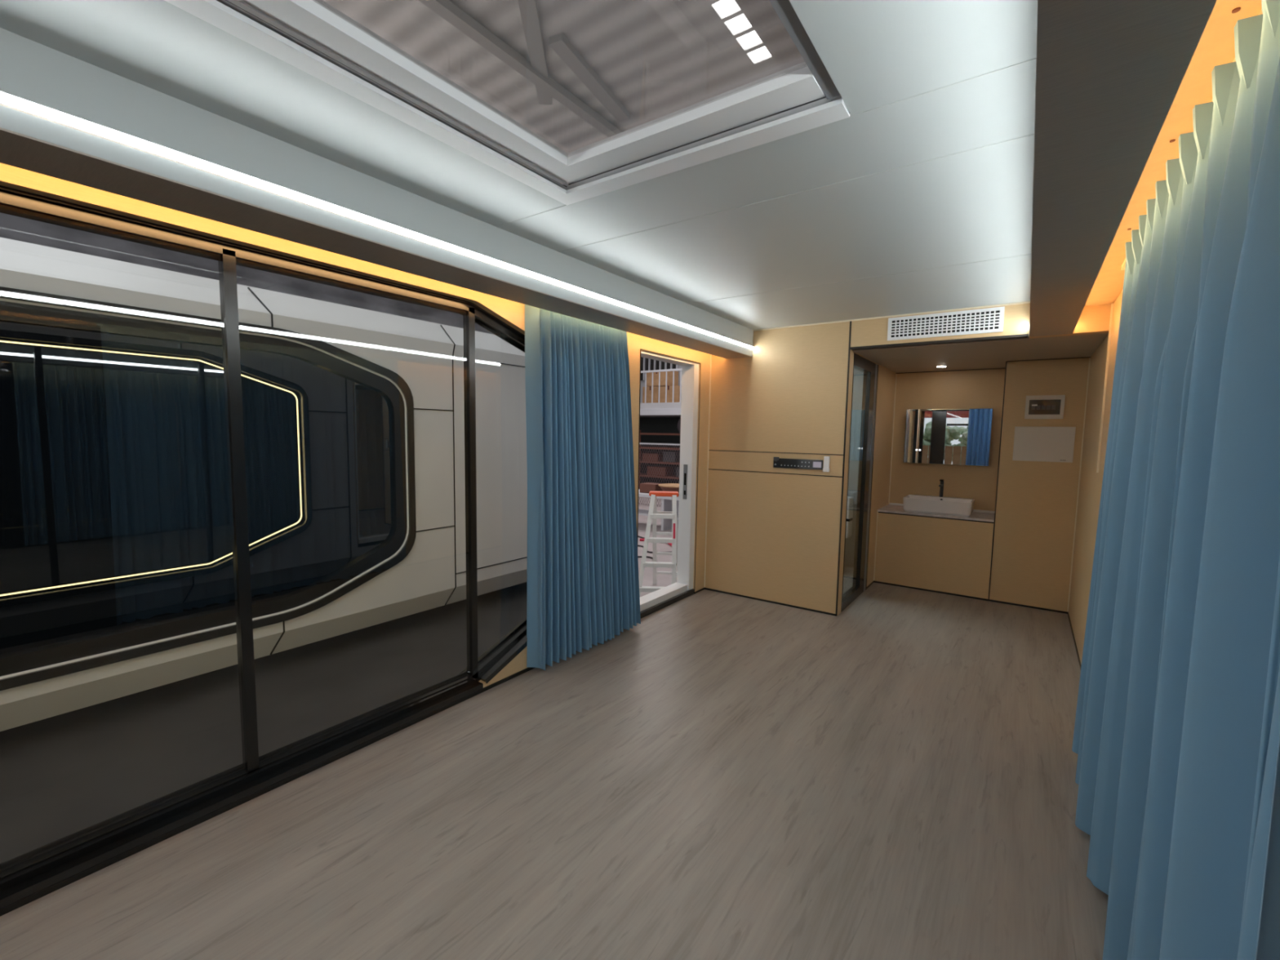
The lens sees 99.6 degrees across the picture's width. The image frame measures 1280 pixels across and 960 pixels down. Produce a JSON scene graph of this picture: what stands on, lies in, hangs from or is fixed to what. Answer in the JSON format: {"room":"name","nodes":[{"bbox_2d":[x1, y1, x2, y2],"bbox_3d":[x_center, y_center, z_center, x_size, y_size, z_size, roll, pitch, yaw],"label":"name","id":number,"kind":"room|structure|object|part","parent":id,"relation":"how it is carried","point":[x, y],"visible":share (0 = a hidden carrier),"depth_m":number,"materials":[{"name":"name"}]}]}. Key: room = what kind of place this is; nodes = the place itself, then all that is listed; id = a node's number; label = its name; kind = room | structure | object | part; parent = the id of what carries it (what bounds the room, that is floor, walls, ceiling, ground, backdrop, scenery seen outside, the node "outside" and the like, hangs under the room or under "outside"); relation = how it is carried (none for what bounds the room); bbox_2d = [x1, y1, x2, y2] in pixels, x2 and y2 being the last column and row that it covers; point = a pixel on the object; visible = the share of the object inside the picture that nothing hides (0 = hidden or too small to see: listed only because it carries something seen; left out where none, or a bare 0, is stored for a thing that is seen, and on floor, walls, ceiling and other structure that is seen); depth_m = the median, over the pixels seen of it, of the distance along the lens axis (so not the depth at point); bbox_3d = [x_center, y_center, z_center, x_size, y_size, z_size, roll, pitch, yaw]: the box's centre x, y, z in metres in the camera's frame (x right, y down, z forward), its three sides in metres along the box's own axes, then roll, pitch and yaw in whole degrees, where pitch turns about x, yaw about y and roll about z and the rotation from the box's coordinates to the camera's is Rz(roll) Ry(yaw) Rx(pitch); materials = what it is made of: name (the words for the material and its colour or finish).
{"room":"capsule house interior","nodes":[
{"label":"capsule house interior","id":0,"kind":"room"},
{"bbox_2d":[0,213,493,334],"bbox_3d":[-9.938,-2.975,11.813,0.200,7.450,32.000,4,6,35],"label":"wall","id":1,"kind":"structure","parent":0,"point":[11,227],"depth_m":11.74,"materials":[{"name":"metal"}]},
{"bbox_2d":[0,496,677,863],"bbox_3d":[-2.594,1.361,6.884,28.000,0.112,32.000,4,6,35],"label":"floor","id":2,"kind":"structure","parent":0,"point":[64,775],"depth_m":3.61,"materials":[{"name":"concrete"}]},
{"bbox_2d":[0,237,527,731],"bbox_3d":[-4.596,0.011,4.151,3.025,2.983,8.600,4,6,35],"label":"neighbouring cabin exterior","id":3,"kind":"object","parent":2,"relation":"on","point":[117,580],"visible":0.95,"depth_m":3.81,"materials":[{"name":"white painted metal panels"},{"name":"dark glass"}]},
{"bbox_3d":[-3.724,0.076,2.854,0.041,2.104,5.314,4,6,35],"label":"window frame","id":4,"kind":"part","parent":3,"relation":"part of","materials":[{"name":"black"}]},
{"bbox_2d":[639,490,678,596],"bbox_3d":[0.253,0.771,6.544,0.472,1.262,0.937,2,5,9],"label":"step ladder","id":5,"kind":"object","parent":2,"relation":"on","point":[653,514],"visible":0.88,"depth_m":6.33,"materials":[{"name":"silver metal"}]},
{"bbox_3d":[0.063,0.797,6.308,0.067,1.244,0.437,4,6,27],"label":"leg","id":6,"kind":"part","parent":5,"relation":"part of","materials":[{"name":"silver metal"}]},
{"bbox_3d":[0.183,0.757,6.790,0.052,1.236,0.396,1,5,6],"label":"leg","id":7,"kind":"part","parent":5,"relation":"part of","materials":[{"name":"silver metal"}]},
{"bbox_3d":[0.397,0.804,6.292,0.052,1.239,0.390,1,5,0],"label":"leg","id":8,"kind":"part","parent":5,"relation":"part of","materials":[{"name":"silver metal"}]},
{"bbox_3d":[0.463,0.763,6.777,0.059,1.240,0.426,3,5,21],"label":"leg","id":9,"kind":"part","parent":5,"relation":"part of","materials":[{"name":"silver metal"}]},
{"bbox_2d":[638,488,679,530],"bbox_3d":[0.601,0.646,11.136,3.000,0.710,0.700,4,6,35],"label":"workbench","id":10,"kind":"object","parent":2,"relation":"on","point":[666,501],"visible":0.13,"depth_m":10.99,"materials":[{"name":"grey paint"}]},
{"bbox_2d":[640,482,662,493],"bbox_3d":[0.242,0.169,11.356,0.400,0.190,0.300,4,6,35],"label":"tool case","id":11,"kind":"object","parent":10,"relation":"on","point":[646,487],"visible":0.71,"depth_m":11.25,"materials":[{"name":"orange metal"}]},
{"bbox_2d":[638,508,678,519],"bbox_3d":[0.599,0.731,11.143,2.800,0.040,0.500,4,6,35],"label":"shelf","id":12,"kind":"object","parent":10,"relation":"attached to","point":[641,512],"depth_m":11.28,"materials":[{"name":"grey paint"}]},
{"bbox_2d":[657,483,679,496],"bbox_3d":[0.730,0.202,11.010,0.720,0.200,0.720,4,6,35],"label":"cardboard box","id":13,"kind":"object","parent":10,"relation":"on","point":[664,486],"visible":0.47,"depth_m":10.77,"materials":[{"name":"brown cardboard"}]},
{"bbox_3d":[0.625,0.678,11.121,0.060,0.650,0.600,4,6,35],"label":"leg","id":14,"kind":"part","parent":10,"relation":"part of","materials":[{"name":"grey paint"}]},
{"bbox_2d":[638,442,679,506],"bbox_3d":[1.113,-0.083,13.979,5.657,1.691,0.040,4,6,35],"label":"mesh fence","id":15,"kind":"object","parent":2,"relation":"on","point":[640,443],"visible":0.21,"depth_m":14.41,"materials":[{"name":"metal"}]},
{"bbox_3d":[0.656,-0.943,14.242,4.500,0.040,0.040,4,6,35],"label":"rail","id":16,"kind":"part","parent":15,"relation":"part of","materials":[{"name":"metal"}]},
{"bbox_2d":[639,430,679,488],"bbox_3d":[0.905,-0.550,17.234,5.500,2.050,0.700,4,6,35],"label":"storage shelf","id":17,"kind":"object","parent":2,"relation":"on","point":[641,433],"visible":0.11,"depth_m":17.10,"materials":[{"name":"orange metal"}]},
{"bbox_3d":[-0.030,-0.590,17.505,0.060,2.050,0.060,4,6,35],"label":"post","id":18,"kind":"part","parent":17,"relation":"part of","materials":[{"name":"blue metal"}]},
{"bbox_2d":[642,453,662,461],"bbox_3d":[0.460,-0.745,17.537,0.600,0.250,0.500,4,6,35],"label":"crate","id":19,"kind":"object","parent":17,"relation":"on","point":[660,458],"visible":0.59,"depth_m":17.32,"materials":[{"name":"orange metal"}]},
{"bbox_3d":[0.897,-0.107,17.272,5.500,0.060,0.700,4,6,35],"label":"shelf","id":20,"kind":"part","parent":17,"relation":"part of","materials":[{"name":"orange metal"}]},
{"bbox_3d":[0.913,-1.004,17.194,5.500,0.060,0.700,4,6,35],"label":"shelf","id":21,"kind":"part","parent":17,"relation":"part of","materials":[{"name":"orange metal"}]},
{"bbox_3d":[0.905,-0.555,17.233,5.500,0.060,0.700,4,6,35],"label":"shelf","id":22,"kind":"part","parent":17,"relation":"part of","materials":[{"name":"orange metal"}]},
{"bbox_3d":[0.920,-1.452,17.155,5.500,0.060,0.700,4,6,35],"label":"shelf","id":23,"kind":"part","parent":17,"relation":"part of","materials":[{"name":"orange metal"}]},
{"bbox_2d":[647,465,673,475],"bbox_3d":[0.656,-0.296,17.431,0.700,0.280,0.500,4,6,35],"label":"crate","id":24,"kind":"object","parent":17,"relation":"on","point":[660,467],"visible":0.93,"depth_m":17.23,"materials":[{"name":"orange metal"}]},
{"bbox_2d":[662,451,679,462],"bbox_3d":[1.051,-0.738,17.115,0.450,0.330,0.500,4,6,35],"label":"crate","id":25,"kind":"object","parent":17,"relation":"on","point":[672,457],"visible":0.66,"depth_m":16.91,"materials":[{"name":"grey"}]},
{"bbox_2d":[675,466,679,477],"bbox_3d":[1.511,-0.238,16.823,0.600,0.300,0.500,4,6,35],"label":"crate","id":26,"kind":"object","parent":17,"relation":"on","point":[678,468],"visible":0.11,"depth_m":16.76,"materials":[{"name":"grey"}]},
{"bbox_2d":[0,163,710,869],"bbox_3d":[-1.105,0.107,2.892,0.205,2.840,9.800,4,6,35],"label":"wall","id":27,"kind":"structure","parent":0,"point":[511,313],"depth_m":2.37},
{"bbox_2d":[0,185,527,908],"bbox_3d":[-1.967,0.230,1.609,0.120,2.191,5.368,4,6,35],"label":"window","id":28,"kind":"structure","parent":27,"relation":"in","point":[25,877],"depth_m":2.17,"materials":[{"name":"black"}]},
{"bbox_3d":[-1.979,1.285,1.709,0.119,0.072,3.540,4,6,35],"label":"sill rail","id":29,"kind":"part","parent":28,"relation":"part of","materials":[{"name":"black"}]},
{"bbox_3d":[-1.966,0.214,1.607,0.020,2.158,5.368,4,6,35],"label":"frame","id":30,"kind":"part","parent":28,"relation":"part of","materials":[{"name":"black"}]},
{"bbox_3d":[-1.977,1.102,1.681,0.110,0.370,5.291,4,6,35],"label":"sill rail","id":31,"kind":"part","parent":28,"relation":"part of","materials":[{"name":"black"}]},
{"bbox_2d":[0,666,534,915],"bbox_3d":[-1.897,1.313,1.726,0.006,0.022,6.440,4,6,35],"label":"baseboard","id":32,"kind":"structure","parent":27,"relation":"attached to","point":[4,910],"depth_m":2.10,"materials":[{"name":"black"}]},
{"bbox_2d":[636,349,640,537],"bbox_3d":[-0.013,0.063,4.246,0.003,2.140,0.008,4,6,35],"label":"trim","id":33,"kind":"structure","parent":27,"relation":"attached to","point":[640,349],"depth_m":4.21,"materials":[{"name":"black"}]},
{"bbox_2d":[640,351,698,618],"bbox_3d":[0.198,0.032,4.671,0.153,2.134,0.930,4,6,35],"label":"door","id":34,"kind":"structure","parent":27,"relation":"in","point":[651,602],"depth_m":4.95,"materials":[{"name":"white metal"}]},
{"bbox_3d":[0.185,1.074,4.758,0.143,0.044,0.930,4,6,35],"label":"sill","id":35,"kind":"part","parent":34,"relation":"part of","materials":[{"name":"black"}]},
{"bbox_3d":[0.417,0.017,4.979,0.040,0.320,0.005,4,6,35],"label":"strike plate","id":36,"kind":"part","parent":34,"relation":"part of","materials":[{"name":"grey metal"}]},
{"bbox_2d":[640,348,701,364],"bbox_3d":[0.277,-1.031,4.535,0.003,0.010,0.946,4,6,35],"label":"trim","id":37,"kind":"structure","parent":27,"relation":"attached to","point":[640,348],"depth_m":4.48,"materials":[{"name":"black"}]},
{"bbox_2d":[693,367,700,589],"bbox_3d":[0.532,0.006,5.008,0.003,2.140,0.008,4,6,35],"label":"trim","id":38,"kind":"structure","parent":27,"relation":"attached to","point":[700,367],"depth_m":5.00,"materials":[{"name":"black"}]},
{"bbox_2d":[0,0,1037,329],"bbox_3d":[-0.370,-1.065,1.153,2.850,0.050,7.570,4,6,35],"label":"ceiling","id":39,"kind":"structure","parent":0,"point":[976,205],"depth_m":1.89,"materials":[{"name":"grey"}]},
{"bbox_2d":[496,204,566,227],"bbox_3d":[-0.478,-1.145,2.351,0.440,0.002,0.004,4,6,35],"label":"trim","id":40,"kind":"structure","parent":39,"relation":"attached to","point":[565,205],"depth_m":2.34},
{"bbox_2d":[558,133,1034,252],"bbox_3d":[0.396,-1.120,2.226,2.010,0.002,0.004,4,6,35],"label":"trim","id":41,"kind":"structure","parent":39,"relation":"attached to","point":[1033,134],"depth_m":2.01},
{"bbox_2d":[689,253,1031,303],"bbox_3d":[1.159,-1.199,3.294,2.010,0.002,0.004,4,6,35],"label":"trim","id":42,"kind":"structure","parent":39,"relation":"attached to","point":[1030,254],"depth_m":3.15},
{"bbox_2d":[857,57,1036,115],"bbox_3d":[0.803,-1.045,1.441,0.430,0.002,0.004,4,6,35],"label":"trim","id":43,"kind":"structure","parent":39,"relation":"attached to","point":[1035,58],"depth_m":1.43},
{"bbox_2d":[0,565,1108,959],"bbox_3d":[0.133,1.363,2.131,2.850,0.080,9.450,4,6,35],"label":"floor","id":44,"kind":"structure","parent":0,"point":[891,775],"depth_m":2.10,"materials":[{"name":"grey wood"}]},
{"bbox_2d":[845,496,853,538],"bbox_3d":[2.114,0.603,6.077,0.400,0.820,0.590,4,6,35],"label":"toilet","id":45,"kind":"object","parent":44,"relation":"on","point":[850,499],"visible":0.18,"depth_m":6.07,"materials":[{"name":"white ceramic"}]},
{"bbox_2d":[874,511,994,599],"bbox_3d":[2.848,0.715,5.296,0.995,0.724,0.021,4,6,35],"label":"vanity cabinet","id":46,"kind":"object","parent":44,"relation":"on","point":[942,554],"visible":1,"depth_m":5.26,"materials":[{"name":"beige"}]},
{"bbox_2d":[877,502,995,522],"bbox_3d":[3.004,0.319,5.479,1.003,0.040,0.554,4,6,35],"label":"countertop","id":47,"kind":"structure","parent":46,"relation":"on","point":[976,515],"depth_m":5.34,"materials":[{"name":"grey stone"}]},
{"bbox_2d":[902,494,974,516],"bbox_3d":[2.992,0.252,5.423,0.596,0.142,0.380,4,6,35],"label":"washbasin","id":48,"kind":"object","parent":47,"relation":"in","point":[953,506],"visible":1,"depth_m":5.30,"materials":[{"name":"white ceramic"}]},
{"bbox_2d":[938,479,944,497],"bbox_3d":[3.049,0.087,5.476,0.034,0.180,0.142,4,6,35],"label":"tap","id":49,"kind":"object","parent":48,"relation":"on","point":[941,485],"visible":1,"depth_m":5.51,"materials":[{"name":"grey"}]},
{"bbox_2d":[322,0,804,153],"bbox_3d":[-0.725,-6.311,8.670,28.000,0.050,26.000,4,6,35],"label":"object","id":50,"kind":"structure","parent":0,"point":[659,59],"depth_m":7.79,"materials":[{"name":"metal"}]},
{"bbox_2d":[417,0,630,137],"bbox_3d":[-1.656,-6.072,6.950,2.141,0.160,7.993,4,6,31],"label":"roof truss","id":51,"kind":"object","parent":50,"relation":"attached to","point":[535,71],"visible":0.84,"depth_m":7.89,"materials":[{"name":"grey metal"}]},
{"bbox_3d":[-1.458,-6.126,7.268,0.220,0.100,3.413,1,5,-4],"label":"post","id":52,"kind":"part","parent":51,"relation":"part of","materials":[{"name":"grey metal"}]},
{"bbox_2d":[712,0,739,17],"bbox_3d":[1.116,-6.139,6.990,0.280,0.020,0.290,4,6,35],"label":"roof light","id":53,"kind":"object","parent":50,"relation":"attached to","point":[723,7],"visible":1,"depth_m":7.01,"materials":[{"name":"white"}]},
{"bbox_2d":[724,13,751,34],"bbox_3d":[1.325,-6.160,7.283,0.280,0.020,0.290,4,6,35],"label":"roof light","id":54,"kind":"object","parent":50,"relation":"attached to","point":[736,24],"visible":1,"depth_m":7.29,"materials":[{"name":"white"}]},
{"bbox_2d":[737,31,762,49],"bbox_3d":[1.534,-6.182,7.575,0.280,0.020,0.290,4,6,35],"label":"roof light","id":55,"kind":"object","parent":50,"relation":"attached to","point":[750,39],"visible":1,"depth_m":7.59,"materials":[{"name":"white"}]},
{"bbox_2d":[747,46,771,62],"bbox_3d":[1.738,-6.204,7.859,0.280,0.020,0.270,4,6,35],"label":"roof light","id":56,"kind":"object","parent":50,"relation":"attached to","point":[762,53],"visible":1,"depth_m":7.87,"materials":[{"name":"white"}]},
{"bbox_2d":[640,364,681,483],"bbox_3d":[4.380,-3.114,16.220,28.000,7.450,0.200,4,6,35],"label":"wall","id":57,"kind":"structure","parent":0,"point":[647,424],"depth_m":18.90,"materials":[{"name":"grey"}]},
{"bbox_2d":[640,356,678,380],"bbox_3d":[0.511,-4.098,18.710,1.900,1.250,0.110,4,6,35],"label":"window","id":58,"kind":"structure","parent":57,"relation":"in","point":[646,364],"depth_m":18.77,"materials":[{"name":"black glass"}]},
{"bbox_2d":[640,402,680,417],"bbox_3d":[1.305,-2.220,17.180,10.000,0.380,1.880,4,6,35],"label":"mezzanine","id":59,"kind":"object","parent":57,"relation":"attached to","point":[654,409],"visible":0.07,"depth_m":16.59,"materials":[{"name":"grey paint"}]},
{"bbox_2d":[642,386,658,403],"bbox_3d":[0.527,-2.737,17.585,0.600,0.553,0.703,4,6,35],"label":"cardboard box","id":60,"kind":"object","parent":59,"relation":"on","point":[655,388],"visible":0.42,"depth_m":17.29,"materials":[{"name":"brown cardboard"}]},
{"bbox_2d":[646,370,678,386],"bbox_3d":[0.728,-3.255,17.403,0.770,0.503,0.703,4,6,35],"label":"cardboard box","id":61,"kind":"object","parent":60,"relation":"on","point":[669,374],"visible":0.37,"depth_m":17.14,"materials":[{"name":"brown cardboard"}]},
{"bbox_2d":[640,368,681,403],"bbox_3d":[0.826,-2.857,16.434,6.000,1.000,0.050,4,6,35],"label":"railing","id":62,"kind":"object","parent":59,"relation":"on","point":[678,369],"visible":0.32,"depth_m":16.49,"materials":[{"name":"metal"}]},
{"bbox_3d":[0.834,-3.325,16.394,6.000,0.060,0.050,4,6,35],"label":"handrail","id":63,"kind":"part","parent":62,"relation":"part of","materials":[{"name":"metal"}]},
{"bbox_2d":[659,385,681,402],"bbox_3d":[1.089,-2.688,17.187,0.720,0.543,0.703,4,6,35],"label":"cardboard box","id":64,"kind":"object","parent":59,"relation":"on","point":[662,388],"visible":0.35,"depth_m":16.86,"materials":[{"name":"brown cardboard"}]},
{"bbox_2d":[677,417,680,432],"bbox_3d":[1.387,-1.628,16.149,0.560,0.560,0.170,4,6,35],"label":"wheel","id":65,"kind":"object","parent":59,"relation":"attached to","point":[679,420],"visible":0.11,"depth_m":16.22,"materials":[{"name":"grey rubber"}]},
{"bbox_2d":[853,351,878,364],"bbox_3d":[1.978,-1.075,4.799,0.060,0.010,0.920,4,6,35],"label":"wall","id":66,"kind":"structure","parent":0,"point":[854,352],"depth_m":4.80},
{"bbox_2d":[849,333,1027,351],"bbox_3d":[2.183,-1.023,4.037,1.160,0.016,0.086,4,6,35],"label":"trim","id":67,"kind":"structure","parent":66,"relation":"attached to","point":[1023,335],"depth_m":3.98,"materials":[{"name":"black"}]},
{"bbox_2d":[866,364,895,586],"bbox_3d":[2.482,-0.042,5.624,0.060,2.195,0.880,4,6,35],"label":"wall","id":68,"kind":"structure","parent":0,"point":[886,378],"depth_m":5.51,"materials":[{"name":"wood"}]},
{"bbox_2d":[840,353,878,612],"bbox_3d":[1.978,0.017,4.907,0.079,2.185,0.878,4,6,35],"label":"door","id":69,"kind":"structure","parent":68,"relation":"in","point":[870,370],"depth_m":5.06,"materials":[{"name":"black"}]},
{"bbox_2d":[873,511,878,580],"bbox_3d":[2.432,0.682,5.574,0.008,0.720,0.008,4,6,35],"label":"trim","id":70,"kind":"structure","parent":68,"relation":"attached to","point":[877,512],"depth_m":5.57,"materials":[{"name":"beige"}]},
{"bbox_2d":[704,302,1111,616],"bbox_3d":[1.838,-0.062,4.376,2.850,2.430,0.132,4,6,35],"label":"wall","id":71,"kind":"structure","parent":0,"point":[775,537],"depth_m":4.70,"materials":[{"name":"wood"}]},
{"bbox_2d":[0,90,752,346],"bbox_3d":[-1.188,-0.956,1.745,0.010,0.002,7.570,4,6,35],"label":"trim","id":72,"kind":"structure","parent":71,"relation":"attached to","point":[0,91],"depth_m":1.75,"materials":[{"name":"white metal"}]},
{"bbox_2d":[0,27,753,358],"bbox_3d":[-1.295,-0.995,1.819,0.255,0.235,7.570,4,6,35],"label":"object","id":73,"kind":"structure","parent":71,"relation":"attached to","point":[30,70],"depth_m":1.79,"materials":[{"name":"grey"}]},
{"bbox_2d":[0,92,753,349],"bbox_3d":[-1.189,-0.944,1.747,0.009,0.022,7.570,4,6,35],"label":"linear light","id":74,"kind":"object","parent":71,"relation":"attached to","point":[5,99],"visible":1,"depth_m":1.75,"materials":[{"name":"white"}]},
{"bbox_2d":[703,354,711,586],"bbox_3d":[0.647,-0.124,5.151,0.009,2.340,0.009,4,6,35],"label":"trim","id":75,"kind":"structure","parent":71,"relation":"attached to","point":[710,354],"depth_m":5.15,"materials":[{"name":"beige"}]},
{"bbox_2d":[704,587,836,616],"bbox_3d":[1.137,1.093,4.893,1.260,0.016,0.006,4,6,35],"label":"baseboard","id":76,"kind":"structure","parent":71,"relation":"attached to","point":[708,588],"depth_m":4.85,"materials":[{"name":"black"}]},
{"bbox_2d":[708,468,842,477],"bbox_3d":[1.158,-0.064,4.794,1.260,0.007,0.002,4,6,35],"label":"trim","id":77,"kind":"structure","parent":71,"relation":"attached to","point":[708,468],"depth_m":4.75,"materials":[{"name":"black"}]},
{"bbox_2d":[708,449,843,455],"bbox_3d":[1.161,-0.244,4.779,1.260,0.007,0.002,4,6,35],"label":"trim","id":78,"kind":"structure","parent":71,"relation":"attached to","point":[708,450],"depth_m":4.74,"materials":[{"name":"black"}]},
{"bbox_2d":[773,457,823,470],"bbox_3d":[1.350,-0.144,4.636,0.431,0.093,0.026,4,6,35],"label":"control panel","id":79,"kind":"object","parent":71,"relation":"attached to","point":[778,462],"visible":1,"depth_m":4.63,"materials":[{"name":"grey plastic"}]},
{"bbox_2d":[822,456,830,471],"bbox_3d":[1.552,-0.132,4.495,0.050,0.130,0.024,4,6,35],"label":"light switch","id":80,"kind":"object","parent":71,"relation":"attached to","point":[826,459],"visible":1,"depth_m":4.49,"materials":[{"name":"white plastic"}]},
{"bbox_2d":[835,320,851,614],"bbox_3d":[1.667,-0.070,4.430,0.012,2.430,0.006,4,6,35],"label":"trim","id":81,"kind":"structure","parent":71,"relation":"attached to","point":[850,332],"depth_m":4.42,"materials":[{"name":"black"}]},
{"bbox_2d":[752,301,1030,331],"bbox_3d":[1.824,-1.264,4.224,2.010,0.010,0.010,4,6,35],"label":"trim","id":82,"kind":"structure","parent":71,"relation":"attached to","point":[1027,302],"depth_m":4.11,"materials":[{"name":"beige"}]},
{"bbox_2d":[887,306,1004,341],"bbox_3d":[2.214,-1.136,3.953,0.743,0.169,0.012,4,6,35],"label":"air vent","id":83,"kind":"object","parent":71,"relation":"in","point":[989,320],"visible":1,"depth_m":3.94,"materials":[{"name":"white metal"}]},
{"bbox_2d":[891,311,999,337],"bbox_3d":[2.213,-1.136,3.953,0.691,0.125,0.008,4,6,35],"label":"grille","id":84,"kind":"object","parent":83,"relation":"attached to","point":[957,322],"depth_m":3.94,"materials":[{"name":"white metal"}]},
{"bbox_2d":[1029,0,1217,337],"bbox_3d":[0.539,-0.852,0.518,0.230,0.235,7.570,4,6,35],"label":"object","id":85,"kind":"structure","parent":71,"relation":"attached to","point":[1110,73],"depth_m":1.17,"materials":[{"name":"grey"}]},
{"bbox_2d":[844,368,1005,578],"bbox_3d":[2.677,-0.193,6.046,2.270,2.430,0.050,4,6,35],"label":"wall","id":86,"kind":"structure","parent":0,"point":[975,388],"depth_m":5.67,"materials":[{"name":"wood"}]},
{"bbox_2d":[888,373,897,503],"bbox_3d":[2.769,-0.447,5.926,0.008,1.430,0.008,4,6,35],"label":"trim","id":87,"kind":"structure","parent":86,"relation":"attached to","point":[895,374],"depth_m":5.92,"materials":[{"name":"beige"}]},
{"bbox_2d":[902,408,992,466],"bbox_3d":[3.172,-0.448,5.595,0.775,0.568,0.076,4,6,35],"label":"mirror","id":88,"kind":"object","parent":86,"relation":"attached to","point":[961,437],"visible":1,"depth_m":5.55,"materials":[{"name":"grey mirror"}]},
{"bbox_3d":[2.893,-0.466,5.754,0.135,0.568,0.010,4,6,35],"label":"mirror door","id":89,"kind":"part","parent":88,"relation":"part of","materials":[{"name":"silver metal"}]},
{"bbox_2d":[895,368,1005,373],"bbox_3d":[3.188,-1.124,5.573,1.010,0.006,0.012,4,6,35],"label":"trim","id":90,"kind":"structure","parent":86,"relation":"attached to","point":[993,368],"depth_m":5.56,"materials":[{"name":"black"}]},
{"bbox_2d":[853,333,1108,373],"bbox_3d":[2.905,-1.079,4.677,1.590,0.050,1.800,4,6,35],"label":"ceiling","id":91,"kind":"structure","parent":0,"point":[992,354],"depth_m":4.41,"materials":[{"name":"wood"}]},
{"bbox_2d":[989,357,1088,611],"bbox_3d":[3.676,0.032,5.010,0.578,2.195,0.600,4,6,35],"label":"wall","id":92,"kind":"structure","parent":0,"point":[1036,506],"depth_m":4.77,"materials":[{"name":"wood"}]},
{"bbox_2d":[874,580,1067,613],"bbox_3d":[3.070,1.103,5.150,1.590,0.016,0.006,4,6,35],"label":"baseboard","id":93,"kind":"structure","parent":92,"relation":"attached to","point":[895,584],"depth_m":5.09,"materials":[{"name":"black"}]},
{"bbox_2d":[988,361,1007,599],"bbox_3d":[3.271,0.031,4.947,0.008,2.195,0.033,4,6,35],"label":"trim","id":94,"kind":"structure","parent":92,"relation":"attached to","point":[1006,362],"depth_m":4.93,"materials":[{"name":"black"}]},
{"bbox_2d":[1012,426,1075,462],"bbox_3d":[3.518,-0.313,4.717,0.424,0.303,0.017,4,6,35],"label":"junction box cover","id":95,"kind":"object","parent":92,"relation":"attached to","point":[1046,444],"visible":1,"depth_m":4.71,"materials":[{"name":"white plastic"}]},
{"bbox_2d":[1024,395,1065,418],"bbox_3d":[3.512,-0.632,4.694,0.271,0.203,0.022,4,6,35],"label":"box","id":96,"kind":"object","parent":92,"relation":"attached to","point":[1039,406],"visible":1,"depth_m":4.69,"materials":[{"name":"white plastic"}]},
{"bbox_2d":[1007,356,1090,361],"bbox_3d":[3.517,-1.040,4.667,0.578,0.006,0.012,4,6,35],"label":"trim","id":97,"kind":"structure","parent":92,"relation":"attached to","point":[1086,357],"depth_m":4.65,"materials":[{"name":"black"}]},
{"bbox_2d":[1066,357,1090,611],"bbox_3d":[3.732,0.059,4.598,0.008,2.175,0.008,4,6,35],"label":"trim","id":98,"kind":"structure","parent":92,"relation":"attached to","point":[1089,357],"depth_m":4.59,"materials":[{"name":"beige"}]},
{"bbox_2d":[1068,288,1123,664],"bbox_3d":[1.363,0.208,1.165,0.120,2.430,9.450,4,6,35],"label":"wall","id":99,"kind":"structure","parent":0,"point":[1091,481],"depth_m":3.81,"materials":[{"name":"wood"}]},
{"bbox_2d":[1067,611,1081,669],"bbox_3d":[1.132,1.422,1.083,0.006,0.018,8.900,4,6,35],"label":"baseboard","id":100,"kind":"structure","parent":99,"relation":"attached to","point":[1073,634],"depth_m":3.99,"materials":[{"name":"black"}]},
{"bbox_2d":[1096,303,1113,472],"bbox_3d":[2.961,-0.577,3.442,0.010,1.065,0.018,4,6,35],"label":"trim","id":101,"kind":"structure","parent":99,"relation":"attached to","point":[1112,304],"depth_m":3.44,"materials":[{"name":"beige"}]},
{"bbox_2d":[1084,0,1262,306],"bbox_3d":[0.711,-0.920,0.390,0.190,0.070,7.570,4,6,35],"label":"curtain recess","id":102,"kind":"structure","parent":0,"point":[1215,46],"depth_m":1.45,"materials":[{"name":"paint"}]},
{"bbox_2d":[1120,7,1262,270],"bbox_3d":[1.384,-0.930,1.281,0.096,0.042,3.400,4,6,35],"label":"track","id":103,"kind":"object","parent":102,"relation":"attached to","point":[1237,9],"visible":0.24,"depth_m":1.22,"materials":[{"name":"beige"}]},
{"bbox_2d":[1071,0,1279,959],"bbox_3d":[1.450,0.217,1.527,0.132,2.292,2.279,4,6,35],"label":"curtain","id":104,"kind":"object","parent":103,"relation":"hanging from","point":[1176,740],"visible":1,"depth_m":1.11,"materials":[{"name":"blue fabric"}]},
{"bbox_3d":[-1.464,-1.091,1.933,0.165,0.070,7.570,4,6,35],"label":"ceiling","id":105,"kind":"structure","parent":0,"visible":0},
{"bbox_3d":[-1.672,-1.027,1.643,0.050,0.014,5.850,4,6,35],"label":"track","id":106,"kind":"object","parent":105,"relation":"attached to","visible":0},
{"bbox_2d":[524,304,640,670],"bbox_3d":[-0.325,-0.008,3.642,0.176,2.315,1.048,5,6,40],"label":"curtain","id":107,"kind":"object","parent":106,"relation":"hanging from","point":[583,579],"visible":0.94,"depth_m":3.48,"materials":[{"name":"blue fabric"}]},
{"bbox_3d":[0.198,-1.170,1.865,3.020,0.045,9.800,4,6,35],"label":"roof","id":108,"kind":"structure","parent":0,"visible":0},
{"bbox_2d":[164,0,849,205],"bbox_3d":[-0.768,-1.060,0.584,1.150,0.136,3.225,4,6,35],"label":"frame","id":109,"kind":"structure","parent":108,"relation":"attached to","point":[314,37],"depth_m":1.56,"materials":[{"name":"grey metal"}]}
]}

